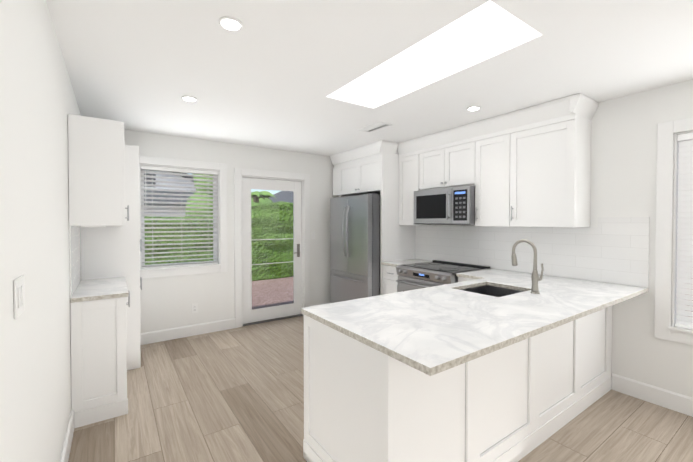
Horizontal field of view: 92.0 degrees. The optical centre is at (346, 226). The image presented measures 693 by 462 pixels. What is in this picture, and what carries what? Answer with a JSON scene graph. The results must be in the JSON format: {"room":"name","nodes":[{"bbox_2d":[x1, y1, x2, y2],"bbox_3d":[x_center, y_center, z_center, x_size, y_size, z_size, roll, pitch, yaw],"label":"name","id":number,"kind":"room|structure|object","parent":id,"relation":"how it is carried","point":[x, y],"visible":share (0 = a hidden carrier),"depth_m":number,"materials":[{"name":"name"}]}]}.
{"room":"kitchen","nodes":[
{"label":"kitchen","id":0,"kind":"room"},
{"bbox_2d":[0,0,80,461],"bbox_3d":[-0.871,0.185,0.673,0.160,2.485,7.360,-1,1,-35],"label":"wall","id":1,"kind":"structure","parent":0,"point":[38,103],"depth_m":1.30,"materials":[{"name":"white paint"}]},
{"bbox_2d":[14,275,24,318],"bbox_3d":[-1.045,0.221,1.073,0.009,0.120,0.120,-1,1,-35],"label":"switch plate","id":2,"kind":"object","parent":1,"relation":"attached to","point":[19,296],"visible":1,"depth_m":1.05,"materials":[{"name":"white plastic"}]},
{"bbox_2d":[60,410,73,461],"bbox_3d":[-0.341,1.369,0.088,0.019,0.135,5.442,-1,1,-35],"label":"baseboard","id":3,"kind":"structure","parent":1,"relation":"attached to","point":[65,453],"depth_m":2.07,"materials":[{"name":"white wood"}]},
{"bbox_2d":[69,226,80,297],"bbox_3d":[-2.152,0.237,2.663,0.008,0.494,0.865,-1,1,-35],"label":"tile backsplash","id":4,"kind":"structure","parent":1,"relation":"attached to","point":[75,253],"depth_m":2.54,"materials":[{"name":"white tile"}]},
{"bbox_2d":[68,114,128,227],"bbox_3d":[-2.006,-0.391,2.754,0.359,0.779,0.868,-1,1,-35],"label":"upper cabinet","id":5,"kind":"object","parent":1,"relation":"attached to","point":[96,157],"visible":1,"depth_m":2.38,"materials":[{"name":"white wood"}]},
{"bbox_2d":[124,129,338,332],"bbox_3d":[-1.318,0.121,4.747,3.760,2.485,0.160,-1,1,-35],"label":"wall","id":6,"kind":"structure","parent":0,"point":[166,302],"depth_m":4.43,"materials":[{"name":"white paint"}]},
{"bbox_2d":[139,155,227,278],"bbox_3d":[-2.068,-0.116,4.196,1.079,1.429,0.201,-1,1,-35],"label":"window","id":7,"kind":"structure","parent":6,"relation":"in","point":[221,240],"depth_m":4.25,"materials":[{"name":"white"}]},
{"bbox_2d":[141,165,217,268],"bbox_3d":[-2.056,-0.117,4.180,0.863,1.215,0.067,-1,1,-35],"label":"window blinds","id":8,"kind":"object","parent":7,"relation":"attached to","point":[168,169],"visible":0.92,"depth_m":4.15,"materials":[{"name":"white plastic"}]},
{"bbox_2d":[140,318,234,344],"bbox_3d":[-1.962,1.304,4.209,1.108,0.135,0.016,-1,1,-35],"label":"baseboard","id":9,"kind":"structure","parent":6,"relation":"attached to","point":[203,328],"depth_m":4.17,"materials":[{"name":"white wood"}]},
{"bbox_2d":[192,303,197,312],"bbox_3d":[-1.921,1.030,4.238,0.072,0.116,0.008,-1,1,-35],"label":"outlet","id":10,"kind":"object","parent":6,"relation":"attached to","point":[194,308],"visible":1,"depth_m":4.24,"materials":[{"name":"white plastic"}]},
{"bbox_2d":[234,168,309,327],"bbox_3d":[-1.083,0.279,4.897,1.139,2.161,0.185,-1,1,-35],"label":"door","id":11,"kind":"structure","parent":6,"relation":"attached to","point":[246,314],"depth_m":4.82,"materials":[{"name":"white wood"}]},
{"bbox_2d":[46,0,692,155],"bbox_3d":[0.738,-1.145,1.771,4.080,0.140,7.360,-1,1,-35],"label":"ceiling","id":12,"kind":"structure","parent":0,"point":[277,74],"depth_m":2.22,"materials":[{"name":"white paint"}]},
{"bbox_2d":[181,96,196,101],"bbox_3d":[-1.333,-1.086,2.841,0.120,0.011,0.120,-1,1,-35],"label":"recessed light","id":13,"kind":"object","parent":12,"relation":"in","point":[189,98],"visible":0.96,"depth_m":2.82,"materials":[{"name":"white"}]},
{"bbox_2d":[219,16,242,30],"bbox_3d":[-0.611,-1.069,1.767,0.120,0.011,0.120,-1,1,-35],"label":"recessed light","id":14,"kind":"object","parent":12,"relation":"in","point":[230,23],"visible":1,"depth_m":1.75,"materials":[{"name":"white"}]},
{"bbox_2d":[359,122,391,132],"bbox_3d":[0.312,-1.099,3.706,0.170,0.011,0.380,-1,1,-35],"label":"ceiling vent","id":15,"kind":"object","parent":12,"relation":"in","point":[375,127],"visible":1,"depth_m":3.69,"materials":[{"name":"white metal"}]},
{"bbox_2d":[346,1,520,92],"bbox_3d":[0.465,-1.405,2.339,0.555,0.359,1.530,-1,1,-35],"label":"skylight","id":16,"kind":"object","parent":12,"relation":"attached to","point":[484,21],"visible":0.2,"depth_m":2.46,"materials":[{"name":"white glass"}]},
{"bbox_2d":[467,106,480,110],"bbox_3d":[1.171,-1.090,3.085,0.120,0.011,0.120,-1,1,-35],"label":"recessed light","id":17,"kind":"object","parent":12,"relation":"in","point":[472,108],"visible":0.98,"depth_m":3.07,"materials":[{"name":"white"}]},
{"bbox_2d":[68,315,692,461],"bbox_3d":[0.738,1.460,1.812,4.080,0.100,7.360,-1,1,-35],"label":"floor","id":18,"kind":"structure","parent":0,"point":[233,395],"depth_m":2.46,"materials":[{"name":"brown wood"}]},
{"bbox_2d":[70,291,129,427],"bbox_3d":[-2.005,0.955,2.774,0.359,0.878,0.872,-1,1,-35],"label":"base cabinet","id":19,"kind":"object","parent":18,"relation":"on","point":[98,362],"visible":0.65,"depth_m":2.41,"materials":[{"name":"white wood"}]},
{"bbox_2d":[70,277,128,302],"bbox_3d":[-2.011,0.499,2.757,0.337,0.030,0.879,-1,1,-35],"label":"countertop","id":20,"kind":"structure","parent":19,"relation":"on","point":[98,289],"depth_m":2.61,"materials":[{"name":"stone"}]},
{"bbox_2d":[81,145,141,369],"bbox_3d":[-2.404,0.296,3.455,0.494,2.175,0.716,-1,1,-35],"label":"pantry","id":21,"kind":"object","parent":18,"relation":"on","point":[110,251],"visible":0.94,"depth_m":3.22,"materials":[{"name":"white wood"}]},
{"bbox_2d":[330,193,379,302],"bbox_3d":[0.316,0.457,4.896,0.872,1.807,0.915,-1,1,-35],"label":"fridge","id":22,"kind":"object","parent":18,"relation":"on","point":[354,247],"visible":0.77,"depth_m":4.54,"materials":[{"name":"silver metal"}]},
{"bbox_2d":[330,140,414,294],"bbox_3d":[0.372,0.118,5.015,0.672,2.482,1.250,-1,1,-35],"label":"tall cabinet","id":23,"kind":"object","parent":18,"relation":"on","point":[369,168],"visible":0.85,"depth_m":4.53,"materials":[{"name":"white wood"}]},
{"bbox_2d":[383,265,397,294],"bbox_3d":[0.812,0.930,4.412,0.654,0.878,0.359,-1,1,-35],"label":"base cabinet","id":24,"kind":"object","parent":18,"relation":"on","point":[390,278],"visible":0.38,"depth_m":4.28,"materials":[{"name":"white wood"}]},
{"bbox_2d":[381,259,431,266],"bbox_3d":[0.817,0.474,4.408,0.642,0.030,0.358,-1,1,-35],"label":"countertop","id":25,"kind":"structure","parent":24,"relation":"on","point":[396,263],"depth_m":4.33,"materials":[{"name":"stone"}]},
{"bbox_2d":[396,260,489,291],"bbox_3d":[1.091,0.911,3.895,0.741,0.932,0.794,-1,1,-35],"label":"range","id":26,"kind":"object","parent":18,"relation":"on","point":[413,276],"visible":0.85,"depth_m":3.78,"materials":[{"name":"silver metal"}]},
{"bbox_2d":[303,277,611,461],"bbox_3d":[0.910,0.958,2.597,2.566,0.878,1.115,-1,1,-35],"label":"base cabinet","id":27,"kind":"object","parent":18,"relation":"on","point":[514,402],"visible":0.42,"depth_m":1.83,"materials":[{"name":"white wood"}]},
{"bbox_2d":[301,269,647,375],"bbox_3d":[0.974,0.504,2.495,2.570,0.030,1.345,-1,1,-35],"label":"countertop","id":28,"kind":"structure","parent":27,"relation":"on","point":[431,331],"depth_m":1.91,"materials":[{"name":"white stone"}]},
{"bbox_2d":[462,285,523,296],"bbox_3d":[1.147,0.629,2.647,0.508,0.222,0.423,-1,1,-35],"label":"sink basin","id":29,"kind":"object","parent":28,"relation":"in","point":[494,291],"visible":0.02,"depth_m":2.87,"materials":[{"name":"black metal"}]},
{"bbox_2d":[511,239,543,293],"bbox_3d":[1.359,0.291,2.530,0.064,0.394,0.227,-1,1,-35],"label":"faucet","id":30,"kind":"object","parent":28,"relation":"on","point":[535,277],"visible":1,"depth_m":2.47,"materials":[{"name":"silver metal"}]},
{"bbox_2d":[436,79,692,397],"bbox_3d":[2.347,0.149,2.911,0.160,2.485,7.360,-1,1,-35],"label":"wall","id":31,"kind":"structure","parent":0,"point":[623,179],"depth_m":2.73,"materials":[{"name":"white paint"}]},
{"bbox_2d":[397,138,435,224],"bbox_3d":[0.947,-0.569,4.481,0.327,1.092,0.360,-1,1,-35],"label":"upper cabinet","id":32,"kind":"object","parent":31,"relation":"attached to","point":[407,150],"depth_m":4.40,"materials":[{"name":"white wood"}]},
{"bbox_2d":[417,125,472,190],"bbox_3d":[1.279,-0.779,4.000,0.327,0.656,0.797,-1,1,-35],"label":"upper cabinet","id":33,"kind":"object","parent":31,"relation":"attached to","point":[445,158],"depth_m":3.88,"materials":[{"name":"white wood"}]},
{"bbox_2d":[414,185,474,224],"bbox_3d":[1.218,-0.238,3.965,0.477,0.417,0.794,-1,1,-35],"label":"over-the-range microwave","id":34,"kind":"object","parent":33,"relation":"attached to","point":[449,206],"visible":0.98,"depth_m":3.77,"materials":[{"name":"silver metal"}]},
{"bbox_2d":[473,117,500,225],"bbox_3d":[1.636,-0.553,3.490,0.327,1.092,0.446,-1,1,-35],"label":"upper cabinet","id":35,"kind":"object","parent":31,"relation":"attached to","point":[487,133],"depth_m":3.46,"materials":[{"name":"white wood"}]},
{"bbox_2d":[415,217,649,287],"bbox_3d":[1.693,0.186,3.702,0.009,0.564,2.513,-1,1,-35],"label":"tile backsplash","id":36,"kind":"structure","parent":31,"relation":"attached to","point":[615,250],"depth_m":3.21,"materials":[{"name":"white tile"}]},
{"bbox_2d":[501,93,592,226],"bbox_3d":[1.869,-0.548,3.156,0.327,1.092,0.626,-1,1,-35],"label":"upper cabinet","id":37,"kind":"object","parent":31,"relation":"attached to","point":[528,167],"depth_m":2.99,"materials":[{"name":"white wood"}]},
{"bbox_2d":[612,373,692,416],"bbox_3d":[3.271,1.348,1.444,0.019,0.135,3.482,-1,1,-35],"label":"baseboard","id":38,"kind":"structure","parent":31,"relation":"attached to","point":[677,402],"depth_m":2.65,"materials":[{"name":"white wood"}]},
{"bbox_2d":[654,117,692,344],"bbox_3d":[2.813,0.038,2.204,0.201,1.674,1.134,-1,1,-35],"label":"window","id":39,"kind":"structure","parent":31,"relation":"in","point":[665,328],"depth_m":2.57,"materials":[{"name":"white wood"}]},
{"bbox_2d":[675,133,692,328],"bbox_3d":[2.801,0.037,2.196,0.056,1.460,0.918,-1,1,-35],"label":"window blinds","id":40,"kind":"object","parent":39,"relation":"attached to","point":[685,212],"visible":0.92,"depth_m":2.53,"materials":[{"name":"white plastic"}]},
{"label":"outside","id":41,"kind":"structure","parent":0,"visible":0},
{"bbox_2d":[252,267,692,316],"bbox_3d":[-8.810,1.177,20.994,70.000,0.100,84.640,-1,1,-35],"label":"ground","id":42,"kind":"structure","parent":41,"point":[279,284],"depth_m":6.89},
{"bbox_2d":[144,201,292,280],"bbox_3d":[-3.522,0.371,8.111,16.246,2.138,1.522,-1,1,-35],"label":"hedge","id":43,"kind":"object","parent":42,"relation":"on","point":[260,209],"depth_m":8.27,"materials":[{"name":"green plant"}]},
{"bbox_2d":[144,170,292,216],"bbox_3d":[-8.896,-1.232,17.753,22.200,4.820,12.200,-1,1,-35],"label":"house","id":44,"kind":"structure","parent":42,"relation":"on","point":[284,194],"depth_m":15.12,"materials":[{"name":"grey"}]},
{"bbox_2d":[185,174,272,216],"bbox_3d":[-4.055,-0.438,12.268,3.385,3.404,1.882,-1,1,-35],"label":"trees","id":45,"kind":"object","parent":42,"relation":"on","point":[261,200],"depth_m":11.13,"materials":[{"name":"green plant"}]},
{"bbox_2d":[251,191,276,202],"bbox_3d":[-2.965,0.077,10.671,1.283,2.442,1.408,-1,1,-35],"label":"tree","id":46,"kind":"object","parent":42,"relation":"on","point":[256,198],"depth_m":10.54,"materials":[{"name":"green plant"}]}
]}

